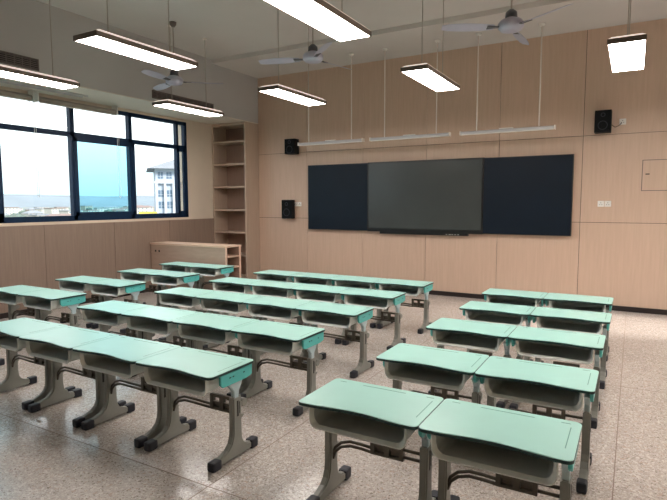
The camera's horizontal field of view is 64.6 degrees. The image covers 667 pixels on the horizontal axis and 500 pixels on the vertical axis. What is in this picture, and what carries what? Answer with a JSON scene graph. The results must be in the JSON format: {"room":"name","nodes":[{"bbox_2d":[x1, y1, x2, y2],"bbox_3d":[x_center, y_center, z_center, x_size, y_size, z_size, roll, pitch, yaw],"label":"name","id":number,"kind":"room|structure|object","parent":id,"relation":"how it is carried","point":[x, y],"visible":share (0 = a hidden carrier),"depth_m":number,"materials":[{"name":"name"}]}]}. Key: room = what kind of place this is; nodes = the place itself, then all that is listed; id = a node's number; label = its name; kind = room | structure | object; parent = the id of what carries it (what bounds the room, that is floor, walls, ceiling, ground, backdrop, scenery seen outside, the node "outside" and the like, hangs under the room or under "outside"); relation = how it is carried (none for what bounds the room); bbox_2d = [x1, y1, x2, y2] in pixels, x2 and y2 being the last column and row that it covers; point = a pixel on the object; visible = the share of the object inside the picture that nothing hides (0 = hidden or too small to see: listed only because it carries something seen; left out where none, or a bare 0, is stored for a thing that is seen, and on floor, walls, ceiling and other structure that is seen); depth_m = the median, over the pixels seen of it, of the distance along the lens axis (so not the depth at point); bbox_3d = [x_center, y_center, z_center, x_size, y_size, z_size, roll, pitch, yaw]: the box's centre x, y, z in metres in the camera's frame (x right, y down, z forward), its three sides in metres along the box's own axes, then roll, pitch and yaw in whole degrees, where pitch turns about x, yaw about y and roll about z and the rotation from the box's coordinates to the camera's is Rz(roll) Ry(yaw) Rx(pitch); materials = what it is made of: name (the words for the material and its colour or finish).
{"room":"classroom","nodes":[
{"label":"classroom","id":0,"kind":"room"},
{"bbox_2d":[0,86,212,226],"bbox_3d":[-5.211,-0.722,6.474,0.240,3.508,11.375,3,6,29],"label":"wall","id":1,"kind":"structure","parent":0,"point":[199,135],"depth_m":10.47,"materials":[{"name":"beige paint"}]},
{"bbox_2d":[0,287,148,318],"bbox_3d":[-5.190,1.011,6.368,0.012,0.075,10.940,3,6,29],"label":"baseboard","id":2,"kind":"structure","parent":1,"relation":"attached to","point":[2,315],"depth_m":8.06,"materials":[{"name":"black"}]},
{"bbox_2d":[0,107,188,222],"bbox_3d":[-5.145,-1.204,6.378,0.105,1.835,9.151,3,6,29],"label":"window","id":3,"kind":"structure","parent":1,"relation":"in","point":[73,137],"depth_m":8.92,"materials":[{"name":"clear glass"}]},
{"bbox_2d":[0,89,39,196],"bbox_3d":[-4.668,-1.464,6.979,0.144,1.520,1.444,3,6,29],"label":"roller blind","id":4,"kind":"object","parent":3,"relation":"attached to","point":[29,97],"visible":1,"depth_m":7.43,"materials":[{"name":"beige fabric"}]},
{"bbox_2d":[33,91,120,196],"bbox_3d":[-3.954,-1.578,8.230,0.144,1.520,1.354,3,6,29],"label":"roller blind","id":5,"kind":"object","parent":3,"relation":"attached to","point":[113,111],"visible":0.94,"depth_m":8.15,"materials":[{"name":"beige"}]},
{"bbox_2d":[0,218,213,313],"bbox_3d":[-5.203,0.409,6.324,0.018,1.283,10.939,3,6,29],"label":"panelling","id":6,"kind":"structure","parent":1,"relation":"attached to","point":[30,255],"depth_m":8.40,"materials":[{"name":"laminate"}]},
{"bbox_2d":[0,0,257,124],"bbox_3d":[-4.729,-2.637,6.024,0.878,0.985,11.375,3,6,29],"label":"wall","id":7,"kind":"structure","parent":0,"point":[108,78],"depth_m":7.77,"materials":[{"name":"paint"}]},
{"bbox_2d":[0,50,38,70],"bbox_3d":[-4.151,-2.323,6.182,0.038,0.145,1.410,3,6,29],"label":"air vent","id":8,"kind":"object","parent":7,"relation":"in","point":[8,58],"visible":1,"depth_m":6.57,"materials":[{"name":"black metal"}]},
{"bbox_2d":[0,78,87,97],"bbox_3d":[-5.665,-1.999,4.552,0.155,0.018,7.800,3,6,29],"label":"track","id":9,"kind":"object","parent":7,"relation":"attached to","point":[1,80],"visible":1,"depth_m":7.33,"materials":[{"name":"metal"}]},
{"bbox_2d":[152,90,213,108],"bbox_3d":[-2.544,-2.538,9.002,0.038,0.127,1.405,3,6,29],"label":"air vent","id":10,"kind":"object","parent":7,"relation":"in","point":[159,95],"visible":0.77,"depth_m":8.86,"materials":[{"name":"black metal"}]},
{"bbox_2d":[36,0,540,58],"bbox_3d":[-0.796,-3.025,3.745,10.528,0.200,11.975,3,6,29],"label":"ceiling","id":11,"kind":"structure","parent":0,"point":[230,27],"depth_m":7.34,"materials":[{"name":"paint"}]},
{"bbox_2d":[0,0,79,89],"bbox_3d":[-3.517,-2.527,5.923,0.308,1.171,1.208,3,6,29],"label":"panel light","id":12,"kind":"object","parent":11,"relation":"hanging from","point":[9,72],"visible":1,"depth_m":6.07,"materials":[{"name":"white plastic"}]},
{"bbox_2d":[0,71,76,88],"bbox_3d":[-3.515,-1.952,5.974,0.288,0.012,1.178,3,6,29],"label":"diffuser","id":13,"kind":"object","parent":12,"relation":"attached to","point":[24,76],"depth_m":6.08,"materials":[{"name":"white plastic"}]},
{"bbox_2d":[73,0,197,70],"bbox_3d":[-1.840,-2.446,4.991,0.308,1.171,1.208,3,6,29],"label":"panel light","id":14,"kind":"object","parent":11,"relation":"hanging from","point":[98,38],"visible":1,"depth_m":4.90,"materials":[{"name":"white plastic"}]},
{"bbox_2d":[77,36,195,69],"bbox_3d":[-1.839,-1.872,5.042,0.288,0.012,1.178,3,6,29],"label":"diffuser","id":15,"kind":"object","parent":14,"relation":"attached to","point":[114,44],"depth_m":4.96,"materials":[{"name":"white plastic"}]},
{"bbox_2d":[141,21,222,90],"bbox_3d":[-2.145,-2.829,7.622,1.064,0.877,1.228,-1,5,-11],"label":"ceiling fan","id":16,"kind":"object","parent":11,"relation":"hanging from","point":[174,79],"visible":0.98,"depth_m":7.55,"materials":[{"name":"beige metal"}]},
{"bbox_2d":[152,24,223,116],"bbox_3d":[-2.203,-2.720,8.043,0.308,1.171,1.208,3,6,29],"label":"panel light","id":17,"kind":"object","parent":11,"relation":"hanging from","point":[167,103],"visible":0.92,"depth_m":7.98,"materials":[{"name":"white"}]},
{"bbox_2d":[154,104,220,116],"bbox_3d":[-2.202,-2.146,8.095,0.288,0.012,1.178,3,6,29],"label":"diffuser","id":18,"kind":"object","parent":17,"relation":"attached to","point":[187,108],"depth_m":8.07,"materials":[{"name":"white plastic"}]},
{"bbox_2d":[258,24,326,105],"bbox_3d":[-0.530,-2.637,7.084,0.308,1.171,1.208,3,6,29],"label":"panel light","id":19,"kind":"object","parent":11,"relation":"hanging from","point":[277,90],"visible":0.87,"depth_m":6.97,"materials":[{"name":"white plastic"}]},
{"bbox_2d":[260,89,323,105],"bbox_3d":[-0.529,-2.063,7.136,0.288,0.012,1.178,3,6,29],"label":"diffuser","id":20,"kind":"object","parent":19,"relation":"attached to","point":[288,94],"depth_m":7.07,"materials":[{"name":"white plastic"}]},
{"bbox_2d":[259,27,351,69],"bbox_3d":[-0.144,-2.733,6.510,1.228,0.877,1.064,5,7,42],"label":"ceiling fan","id":21,"kind":"object","parent":11,"relation":"hanging from","point":[313,56],"visible":0.99,"depth_m":6.40,"materials":[{"name":"beige metal"}]},
{"bbox_2d":[263,0,370,41],"bbox_3d":[-0.108,-2.361,4.004,0.308,1.171,1.208,3,6,29],"label":"panel light","id":22,"kind":"object","parent":11,"relation":"hanging from","point":[320,15],"visible":1,"depth_m":4.07,"materials":[{"name":"white plastic"}]},
{"bbox_2d":[298,53,364,145],"bbox_3d":[-0.059,-2.602,9.202,1.305,1.482,0.103,3,6,29],"label":"light","id":23,"kind":"object","parent":11,"relation":"hanging from","point":[351,140],"visible":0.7,"depth_m":9.14,"materials":[{"name":"grey"}]},
{"bbox_2d":[369,39,450,140],"bbox_3d":[1.220,-2.540,8.478,1.372,1.482,0.103,3,6,29],"label":"light","id":24,"kind":"object","parent":11,"relation":"hanging from","point":[409,136],"visible":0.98,"depth_m":8.51,"materials":[{"name":"grey metal"}]},
{"bbox_2d":[400,0,459,91],"bbox_3d":[1.155,-2.553,6.107,0.308,1.171,1.208,3,6,29],"label":"panel light","id":25,"kind":"object","parent":11,"relation":"hanging from","point":[427,75],"visible":1,"depth_m":5.98,"materials":[{"name":"white plastic"}]},
{"bbox_2d":[403,69,457,90],"bbox_3d":[1.157,-1.979,6.159,0.288,0.012,1.178,3,6,29],"label":"diffuser","id":26,"kind":"object","parent":25,"relation":"attached to","point":[433,79],"depth_m":6.08,"materials":[{"name":"white plastic"}]},
{"bbox_2d":[441,0,573,44],"bbox_3d":[1.858,-2.635,5.376,1.228,0.877,1.064,3,6,31],"label":"ceiling fan","id":27,"kind":"object","parent":11,"relation":"hanging from","point":[513,24],"visible":1,"depth_m":5.25,"materials":[{"name":"beige"}]},
{"bbox_2d":[459,23,555,135],"bbox_3d":[2.546,-2.475,7.727,1.362,1.482,0.103,3,6,29],"label":"light","id":28,"kind":"object","parent":11,"relation":"hanging from","point":[509,129],"visible":1,"depth_m":7.72,"materials":[{"name":"grey metal"}]},
{"bbox_2d":[607,0,646,72],"bbox_3d":[2.885,-2.469,5.128,0.308,1.171,1.208,3,6,29],"label":"panel light","id":29,"kind":"object","parent":11,"relation":"hanging from","point":[627,52],"visible":1,"depth_m":5.00,"materials":[{"name":"white plastic"}]},
{"bbox_2d":[608,40,644,71],"bbox_3d":[2.887,-1.895,5.179,0.288,0.012,1.178,3,6,29],"label":"diffuser","id":30,"kind":"object","parent":29,"relation":"attached to","point":[624,55],"depth_m":5.10,"materials":[{"name":"white plastic"}]},
{"bbox_2d":[0,282,666,499],"bbox_3d":[-0.787,1.316,4.135,10.528,0.150,11.975,3,6,29],"label":"floor","id":31,"kind":"structure","parent":0,"point":[291,467],"depth_m":3.59,"materials":[{"name":"stone"}]},
{"bbox_2d":[0,358,4,365],"bbox_3d":[-3.652,0.852,5.181,0.644,0.598,0.467,3,6,29],"label":"student desk","id":32,"kind":"object","parent":31,"relation":"on","point":[2,361],"visible":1,"depth_m":5.24,"materials":[{"name":"green laminate"}]},
{"bbox_2d":[0,285,49,319],"bbox_3d":[-3.687,0.757,6.245,0.644,0.598,0.467,3,6,29],"label":"student desk","id":33,"kind":"object","parent":31,"relation":"on","point":[8,295],"visible":0.6,"depth_m":6.21,"materials":[{"name":"green plastic"}]},
{"bbox_2d":[0,318,74,409],"bbox_3d":[-2.554,0.922,4.382,0.644,0.598,0.467,3,6,30],"label":"student desk","id":34,"kind":"object","parent":31,"relation":"on","point":[10,330],"visible":0.73,"depth_m":4.36,"materials":[{"name":"green plastic"}]},
{"bbox_2d":[18,289,86,326],"bbox_3d":[-3.125,0.784,5.929,0.644,0.598,0.467,3,6,29],"label":"student desk","id":35,"kind":"object","parent":31,"relation":"on","point":[44,300],"visible":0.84,"depth_m":5.84,"materials":[{"name":"green plastic"}]},
{"bbox_2d":[19,326,125,427],"bbox_3d":[-1.997,0.950,4.057,0.644,0.598,0.467,3,6,30],"label":"student desk","id":36,"kind":"object","parent":31,"relation":"on","point":[56,345],"visible":0.78,"depth_m":4.01,"materials":[{"name":"green laminate"}]},
{"bbox_2d":[55,276,110,327],"bbox_3d":[-3.312,0.682,7.068,0.644,0.598,0.467,3,6,29],"label":"student desk","id":37,"kind":"object","parent":31,"relation":"on","point":[78,283],"visible":0.59,"depth_m":7.00,"materials":[{"name":"green laminate"}]},
{"bbox_2d":[77,300,153,338],"bbox_3d":[-2.116,0.847,5.199,0.644,0.598,0.467,3,6,30],"label":"student desk","id":38,"kind":"object","parent":31,"relation":"on","point":[107,314],"visible":0.52,"depth_m":5.14,"materials":[{"name":"green plastic"}]},
{"bbox_2d":[86,279,145,333],"bbox_3d":[-2.749,0.709,6.753,0.644,0.598,0.467,3,6,29],"label":"student desk","id":39,"kind":"object","parent":31,"relation":"on","point":[110,287],"visible":0.54,"depth_m":6.66,"materials":[{"name":"green plastic"}]},
{"bbox_2d":[72,336,186,447],"bbox_3d":[-1.435,0.977,3.741,0.644,0.598,0.467,3,6,29],"label":"student desk","id":40,"kind":"object","parent":31,"relation":"on","point":[113,357],"visible":0.82,"depth_m":3.70,"materials":[{"name":"green laminate"}]},
{"bbox_2d":[117,268,170,306],"bbox_3d":[-2.830,0.607,7.892,0.644,0.598,0.467,3,6,29],"label":"student desk","id":41,"kind":"object","parent":31,"relation":"on","point":[138,274],"visible":0.56,"depth_m":7.82,"materials":[{"name":"green plastic"}]},
{"bbox_2d":[121,306,202,376],"bbox_3d":[-1.556,0.875,4.880,0.644,0.598,0.467,3,6,29],"label":"student desk","id":42,"kind":"object","parent":31,"relation":"on","point":[156,319],"visible":0.56,"depth_m":4.82,"materials":[{"name":"green plastic"}]},
{"bbox_2d":[147,271,200,310],"bbox_3d":[-2.270,0.634,7.571,0.644,0.598,0.467,3,6,30],"label":"student desk","id":43,"kind":"object","parent":31,"relation":"on","point":[172,278],"visible":0.44,"depth_m":7.49,"materials":[{"name":"green laminate"}]},
{"bbox_2d":[159,262,203,288],"bbox_3d":[-2.511,0.524,8.809,0.644,0.598,0.467,3,6,30],"label":"student desk","id":44,"kind":"object","parent":31,"relation":"on","point":[171,266],"visible":0.47,"depth_m":8.79,"materials":[{"name":"green plastic"}]},
{"bbox_2d":[154,287,219,343],"bbox_3d":[-1.655,0.769,6.059,0.644,0.598,0.467,3,6,29],"label":"student desk","id":45,"kind":"object","parent":31,"relation":"on","point":[179,296],"visible":0.48,"depth_m":6.01,"materials":[{"name":"green plastic"}]},
{"bbox_2d":[150,241,240,289],"bbox_3d":[-2.452,0.321,9.333,1.775,0.868,0.412,3,6,29],"label":"cabinet","id":46,"kind":"object","parent":31,"relation":"on","point":[166,251],"visible":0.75,"depth_m":9.10,"materials":[{"name":"laminate"}]},
{"bbox_2d":[227,254,238,257],"bbox_3d":[-1.817,0.107,8.952,0.277,0.022,0.346,3,6,29],"label":"shelf","id":47,"kind":"object","parent":46,"relation":"attached to","point":[228,255],"depth_m":8.97,"materials":[{"name":"beige wood"}]},
{"bbox_2d":[135,347,257,472],"bbox_3d":[-0.875,1.004,3.421,0.644,0.598,0.467,3,6,29],"label":"student desk","id":48,"kind":"object","parent":31,"relation":"on","point":[197,372],"visible":1,"depth_m":3.34,"materials":[{"name":"green plastic"}]},
{"bbox_2d":[187,264,233,288],"bbox_3d":[-1.952,0.551,8.488,0.644,0.598,0.467,3,6,29],"label":"student desk","id":49,"kind":"object","parent":31,"relation":"on","point":[212,270],"visible":0.47,"depth_m":8.43,"materials":[{"name":"green plastic"}]},
{"bbox_2d":[172,313,262,395],"bbox_3d":[-0.993,0.902,4.566,0.644,0.598,0.467,3,6,29],"label":"student desk","id":50,"kind":"object","parent":31,"relation":"on","point":[202,328],"visible":0.57,"depth_m":4.49,"materials":[{"name":"green plastic"}]},
{"bbox_2d":[196,291,264,348],"bbox_3d":[-1.096,0.797,5.737,0.644,0.598,0.467,3,6,29],"label":"student desk","id":51,"kind":"object","parent":31,"relation":"on","point":[226,302],"visible":0.54,"depth_m":5.69,"materials":[{"name":"green plastic"}]},
{"bbox_2d":[211,121,259,278],"bbox_3d":[-2.021,-0.978,10.950,0.874,3.204,0.426,3,6,29],"label":"bookcase","id":52,"kind":"object","parent":31,"relation":"on","point":[235,148],"visible":0.78,"depth_m":10.99,"materials":[{"name":"beige wood"}]},
{"bbox_2d":[209,277,265,317],"bbox_3d":[-1.233,0.693,6.895,0.644,0.598,0.467,3,6,29],"label":"student desk","id":53,"kind":"object","parent":31,"relation":"on","point":[228,284],"visible":0.34,"depth_m":6.86,"materials":[{"name":"green laminate"}]},
{"bbox_2d":[231,320,324,415],"bbox_3d":[-0.430,0.929,4.250,0.644,0.598,0.467,3,6,30],"label":"student desk","id":54,"kind":"object","parent":31,"relation":"on","point":[286,339],"visible":0.91,"depth_m":4.18,"materials":[{"name":"green laminate"}]},
{"bbox_2d":[248,280,307,322],"bbox_3d":[-0.671,0.720,6.579,0.644,0.598,0.467,3,6,29],"label":"student desk","id":55,"kind":"object","parent":31,"relation":"on","point":[264,288],"visible":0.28,"depth_m":6.51,"materials":[{"name":"green laminate"}]},
{"bbox_2d":[253,270,304,298],"bbox_3d":[-0.776,0.622,7.675,0.644,0.598,0.467,3,6,29],"label":"student desk","id":56,"kind":"object","parent":31,"relation":"on","point":[272,275],"visible":0.27,"depth_m":7.64,"materials":[{"name":"green laminate"}]},
{"bbox_2d":[243,296,315,360],"bbox_3d":[-0.533,0.824,5.422,0.644,0.598,0.467,3,6,30],"label":"student desk","id":57,"kind":"object","parent":31,"relation":"on","point":[279,308],"visible":0.5,"depth_m":5.34,"materials":[{"name":"green laminate"}]},
{"bbox_2d":[290,272,343,317],"bbox_3d":[-0.214,0.649,7.358,0.644,0.598,0.467,3,6,30],"label":"student desk","id":58,"kind":"object","parent":31,"relation":"on","point":[307,278],"visible":0.34,"depth_m":7.31,"materials":[{"name":"green plastic"}]},
{"bbox_2d":[292,284,353,343],"bbox_3d":[-0.106,0.747,6.267,0.644,0.598,0.467,3,6,29],"label":"student desk","id":59,"kind":"object","parent":31,"relation":"on","point":[312,292],"visible":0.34,"depth_m":6.20,"materials":[{"name":"green plastic"}]},
{"bbox_2d":[0,299,662,499],"bbox_3d":[-0.787,1.243,4.128,9.928,0.005,11.375,3,6,29],"label":"trim","id":60,"kind":"structure","parent":31,"relation":"in","point":[407,299],"depth_m":3.52,"materials":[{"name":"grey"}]},
{"bbox_2d":[296,302,373,377],"bbox_3d":[0.027,0.851,5.103,0.644,0.598,0.467,3,6,29],"label":"student desk","id":61,"kind":"object","parent":31,"relation":"on","point":[316,313],"visible":0.88,"depth_m":5.02,"materials":[{"name":"green plastic"}]},
{"bbox_2d":[331,275,385,327],"bbox_3d":[0.346,0.677,7.039,0.644,0.598,0.467,3,6,30],"label":"student desk","id":62,"kind":"object","parent":31,"relation":"on","point":[342,281],"visible":0.38,"depth_m":7.00,"materials":[{"name":"green plastic"}]},
{"bbox_2d":[299,378,443,499],"bbox_3d":[0.207,1.062,2.751,0.644,0.598,0.467,3,6,29],"label":"student desk","id":63,"kind":"object","parent":31,"relation":"on","point":[384,417],"visible":0.94,"depth_m":2.69,"materials":[{"name":"green plastic"}]},
{"bbox_2d":[340,288,405,349],"bbox_3d":[0.453,0.775,5.947,0.644,0.598,0.467,3,6,30],"label":"student desk","id":64,"kind":"object","parent":31,"relation":"on","point":[377,299],"visible":0.81,"depth_m":5.86,"materials":[{"name":"green laminate"}]},
{"bbox_2d":[375,279,433,333],"bbox_3d":[0.909,0.704,6.724,0.644,0.598,0.467,3,6,30],"label":"student desk","id":65,"kind":"object","parent":31,"relation":"on","point":[411,287],"visible":0.77,"depth_m":6.65,"materials":[{"name":"green plastic"}]},
{"bbox_2d":[376,343,488,403],"bbox_3d":[0.664,0.993,3.506,0.644,0.598,0.467,3,6,30],"label":"student desk","id":66,"kind":"object","parent":31,"relation":"on","point":[446,370],"visible":0.59,"depth_m":3.43,"materials":[{"name":"green plastic"}]},
{"bbox_2d":[426,318,516,407],"bbox_3d":[1.134,0.918,4.337,0.644,0.598,0.467,3,6,30],"label":"student desk","id":67,"kind":"object","parent":31,"relation":"on","point":[484,336],"visible":0.62,"depth_m":4.26,"materials":[{"name":"green plastic"}]},
{"bbox_2d":[459,301,535,360],"bbox_3d":[1.593,0.846,5.123,0.644,0.598,0.467,3,6,30],"label":"student desk","id":68,"kind":"object","parent":31,"relation":"on","point":[499,313],"visible":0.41,"depth_m":5.06,"materials":[{"name":"green laminate"}]},
{"bbox_2d":[418,399,581,499],"bbox_3d":[0.768,1.090,2.434,0.644,0.598,0.467,3,6,30],"label":"student desk","id":69,"kind":"object","parent":31,"relation":"on","point":[524,450],"visible":1,"depth_m":2.36,"materials":[{"name":"green plastic"}]},
{"bbox_2d":[481,288,547,320],"bbox_3d":[2.029,0.774,5.915,0.644,0.598,0.467,3,6,29],"label":"student desk","id":70,"kind":"object","parent":31,"relation":"on","point":[504,296],"visible":0.41,"depth_m":5.90,"materials":[{"name":"green laminate"}]},
{"bbox_2d":[475,356,598,493],"bbox_3d":[1.224,1.021,3.187,0.644,0.598,0.467,3,6,29],"label":"student desk","id":71,"kind":"object","parent":31,"relation":"on","point":[551,387],"visible":0.81,"depth_m":3.09,"materials":[{"name":"green laminate"}]},
{"bbox_2d":[508,326,605,428],"bbox_3d":[1.697,0.945,4.023,0.644,0.598,0.467,3,6,30],"label":"student desk","id":72,"kind":"object","parent":31,"relation":"on","point":[559,345],"visible":0.67,"depth_m":3.94,"materials":[{"name":"green plastic"}]},
{"bbox_2d":[530,307,611,388],"bbox_3d":[2.158,0.873,4.811,0.644,0.598,0.467,3,6,30],"label":"student desk","id":73,"kind":"object","parent":31,"relation":"on","point":[590,322],"visible":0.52,"depth_m":4.74,"materials":[{"name":"green laminate"}]},
{"bbox_2d":[543,293,613,360],"bbox_3d":[2.594,0.801,5.603,0.644,0.598,0.467,3,6,29],"label":"student desk","id":74,"kind":"object","parent":31,"relation":"on","point":[555,300],"visible":0.48,"depth_m":5.58,"materials":[{"name":"green laminate"}]},
{"bbox_2d":[258,18,666,309],"bbox_3d":[2.068,-1.299,8.952,10.528,4.183,0.200,3,6,29],"label":"wall","id":75,"kind":"structure","parent":0,"point":[618,251],"depth_m":8.46,"materials":[{"name":"laminate"}]},
{"bbox_2d":[282,200,294,218],"bbox_3d":[-0.890,-0.810,10.476,0.250,0.370,0.160,3,6,29],"label":"wall speaker","id":76,"kind":"object","parent":75,"relation":"attached to","point":[288,206],"visible":1,"depth_m":10.40,"materials":[{"name":"black plastic"}]},
{"bbox_2d":[282,201,290,216],"bbox_3d":[-0.926,-0.812,10.412,0.220,0.325,0.010,3,6,29],"label":"speaker grille","id":77,"kind":"object","parent":76,"relation":"attached to","point":[286,205],"depth_m":10.41,"materials":[{"name":"black"}]},
{"bbox_2d":[284,138,298,154],"bbox_3d":[-0.805,-2.014,10.290,0.240,0.290,0.210,3,6,29],"label":"wall speaker","id":78,"kind":"object","parent":75,"relation":"attached to","point":[291,145],"visible":1,"depth_m":10.20,"materials":[{"name":"black plastic"}]},
{"bbox_2d":[285,139,293,152],"bbox_3d":[-0.854,-2.005,10.204,0.210,0.262,0.012,3,6,29],"label":"speaker grille","id":79,"kind":"object","parent":78,"relation":"attached to","point":[289,143],"depth_m":10.20,"materials":[{"name":"black"}]},
{"bbox_2d":[212,0,666,78],"bbox_3d":[2.063,-3.272,7.883,9.050,0.080,1.345,3,6,29],"label":"ceiling","id":80,"kind":"structure","parent":75,"relation":"attached to","point":[403,40],"depth_m":7.91,"materials":[{"name":"paint"}]},
{"bbox_2d":[308,154,573,235],"bbox_3d":[1.565,-0.903,9.105,4.690,1.279,0.094,3,6,29],"label":"blackboard","id":81,"kind":"object","parent":75,"relation":"attached to","point":[518,195],"visible":1,"depth_m":8.85,"materials":[{"name":"black"}]},
{"bbox_2d":[332,285,666,314],"bbox_3d":[2.401,0.774,8.828,9.050,0.075,0.012,3,6,29],"label":"baseboard","id":82,"kind":"structure","parent":75,"relation":"attached to","point":[432,292],"depth_m":7.82,"materials":[{"name":"black"}]},
{"bbox_2d":[594,109,611,133],"bbox_3d":[3.894,-1.848,7.612,0.215,0.310,0.230,3,6,29],"label":"wall speaker","id":83,"kind":"object","parent":75,"relation":"attached to","point":[603,118],"visible":1,"depth_m":7.52,"materials":[{"name":"black plastic"}]},
{"bbox_2d":[597,201,610,206],"bbox_3d":[3.998,-0.682,7.784,0.178,0.086,0.012,3,6,29],"label":"socket plate","id":84,"kind":"object","parent":75,"relation":"attached to","point":[600,203],"visible":1,"depth_m":7.78,"materials":[{"name":"white plastic"}]},
{"bbox_2d":[619,118,625,124],"bbox_3d":[4.160,-1.846,7.585,0.086,0.086,0.012,3,6,29],"label":"socket plate","id":85,"kind":"object","parent":75,"relation":"attached to","point":[621,121],"visible":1,"depth_m":7.58,"materials":[{"name":"white plastic"}]},
{"bbox_2d":[641,159,666,190],"bbox_3d":[4.643,-1.051,7.378,0.570,0.440,0.020,3,6,29],"label":"access panel","id":86,"kind":"object","parent":75,"relation":"attached to","point":[654,172],"visible":1,"depth_m":7.44,"materials":[{"name":"laminate"}]},
{"label":"outside","id":87,"kind":"structure","parent":0,"visible":0},
{"bbox_2d":[20,207,120,210],"bbox_3d":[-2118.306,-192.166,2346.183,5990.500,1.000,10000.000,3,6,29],"label":"ground","id":88,"kind":"structure","parent":87,"point":[24,208],"depth_m":1643.77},
{"bbox_2d":[4,207,18,213],"bbox_3d":[-391.534,-47.112,635.210,11.248,9.007,20.273,1,5,16],"label":"house","id":89,"kind":"structure","parent":88,"relation":"on","point":[9,210],"depth_m":633.26,"materials":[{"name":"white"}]},
{"bbox_2d":[6,213,25,216],"bbox_3d":[-177.879,-16.487,294.131,8.668,8.153,12.111,3,6,29],"label":"tree","id":90,"kind":"object","parent":88,"relation":"on","point":[13,214],"visible":0.27,"depth_m":292.13,"materials":[{"name":"green plant"}]},
{"bbox_2d":[21,210,44,216],"bbox_3d":[-279.489,-33.293,490.627,13.055,6.887,16.152,3,6,33],"label":"house","id":91,"kind":"structure","parent":88,"relation":"on","point":[33,211],"depth_m":486.55,"materials":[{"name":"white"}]},
{"bbox_2d":[27,214,48,216],"bbox_3d":[-234.196,-26.579,426.609,10.403,4.780,21.652,2,5,20],"label":"house","id":92,"kind":"structure","parent":88,"relation":"on","point":[29,215],"depth_m":417.54,"materials":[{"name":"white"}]},
{"bbox_2d":[34,208,43,212],"bbox_3d":[-369.993,-49.586,673.024,11.347,7.074,18.650,1,5,14],"label":"house","id":93,"kind":"structure","parent":88,"relation":"on","point":[37,209],"depth_m":664.14,"materials":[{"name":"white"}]},
{"bbox_2d":[44,208,65,213],"bbox_3d":[-312.323,-43.088,592.447,11.065,8.310,21.901,1,5,16],"label":"house","id":94,"kind":"structure","parent":88,"relation":"on","point":[46,210],"depth_m":583.25,"materials":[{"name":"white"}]},
{"bbox_2d":[46,214,70,215],"bbox_3d":[-194.269,-22.927,377.596,12.998,6.110,24.262,5,7,43],"label":"house","id":95,"kind":"structure","parent":88,"relation":"on","point":[49,214],"depth_m":374.01,"materials":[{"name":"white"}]},
{"bbox_2d":[58,210,82,213],"bbox_3d":[-260.167,-36.135,523.194,11.603,6.635,19.953,1,5,17],"label":"house","id":96,"kind":"structure","parent":88,"relation":"on","point":[60,211],"depth_m":514.09,"materials":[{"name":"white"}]},
{"bbox_2d":[3,194,153,206],"bbox_3d":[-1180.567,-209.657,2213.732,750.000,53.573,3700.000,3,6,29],"label":"sea","id":97,"kind":"structure","parent":88,"relation":"on","point":[10,200],"depth_m":2004.66,"materials":[{"name":"blue liquid"}]},
{"bbox_2d":[81,206,91,209],"bbox_3d":[-469.851,-79.986,1003.345,12.394,8.925,17.571,2,6,25],"label":"house","id":98,"kind":"structure","parent":88,"relation":"on","point":[82,207],"depth_m":996.26,"materials":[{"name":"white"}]},
{"bbox_2d":[83,210,99,211],"bbox_3d":[-290.253,-45.137,630.685,10.413,5.454,18.555,2,5,19],"label":"house","id":99,"kind":"structure","parent":88,"relation":"on","point":[83,210],"depth_m":624.82,"materials":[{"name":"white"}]},
{"bbox_2d":[94,208,108,211],"bbox_3d":[-327.801,-56.175,746.031,10.225,6.952,18.326,4,7,41],"label":"house","id":100,"kind":"structure","parent":88,"relation":"on","point":[99,209],"depth_m":741.08,"materials":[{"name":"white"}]},
{"bbox_2d":[102,206,118,209],"bbox_3d":[-374.330,-69.528,885.656,25.013,8.755,10.319,-5,7,-43],"label":"house","id":101,"kind":"structure","parent":88,"relation":"on","point":[109,207],"depth_m":882.00,"materials":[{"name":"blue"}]},
{"bbox_2d":[111,208,124,210],"bbox_3d":[-272.231,-48.859,663.462,12.144,6.924,18.285,1,5,17],"label":"house","id":102,"kind":"structure","parent":88,"relation":"on","point":[114,209],"depth_m":659.94,"materials":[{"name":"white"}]},
{"bbox_2d":[127,205,148,213],"bbox_3d":[-220.106,-44.838,594.167,13.058,11.098,20.508,5,7,44],"label":"house","id":103,"kind":"structure","parent":88,"relation":"on","point":[140,208],"depth_m":592.00,"materials":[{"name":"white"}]},
{"bbox_2d":[139,212,156,213],"bbox_3d":[-51.400,-5.040,146.729,4.800,11.200,0.600,-2,5,-20],"label":"hoarding","id":104,"kind":"object","parent":88,"relation":"on","point":[139,212],"visible":0.12,"depth_m":145.89,"materials":[{"name":"yellow"}]},
{"bbox_2d":[146,160,174,212],"bbox_3d":[-43.058,-14.714,164.800,28.400,27.200,22.400,-2,5,-20],"label":"apartment building","id":105,"kind":"structure","parent":88,"relation":"on","point":[163,174],"depth_m":152.60,"materials":[{"name":"grey concrete"}]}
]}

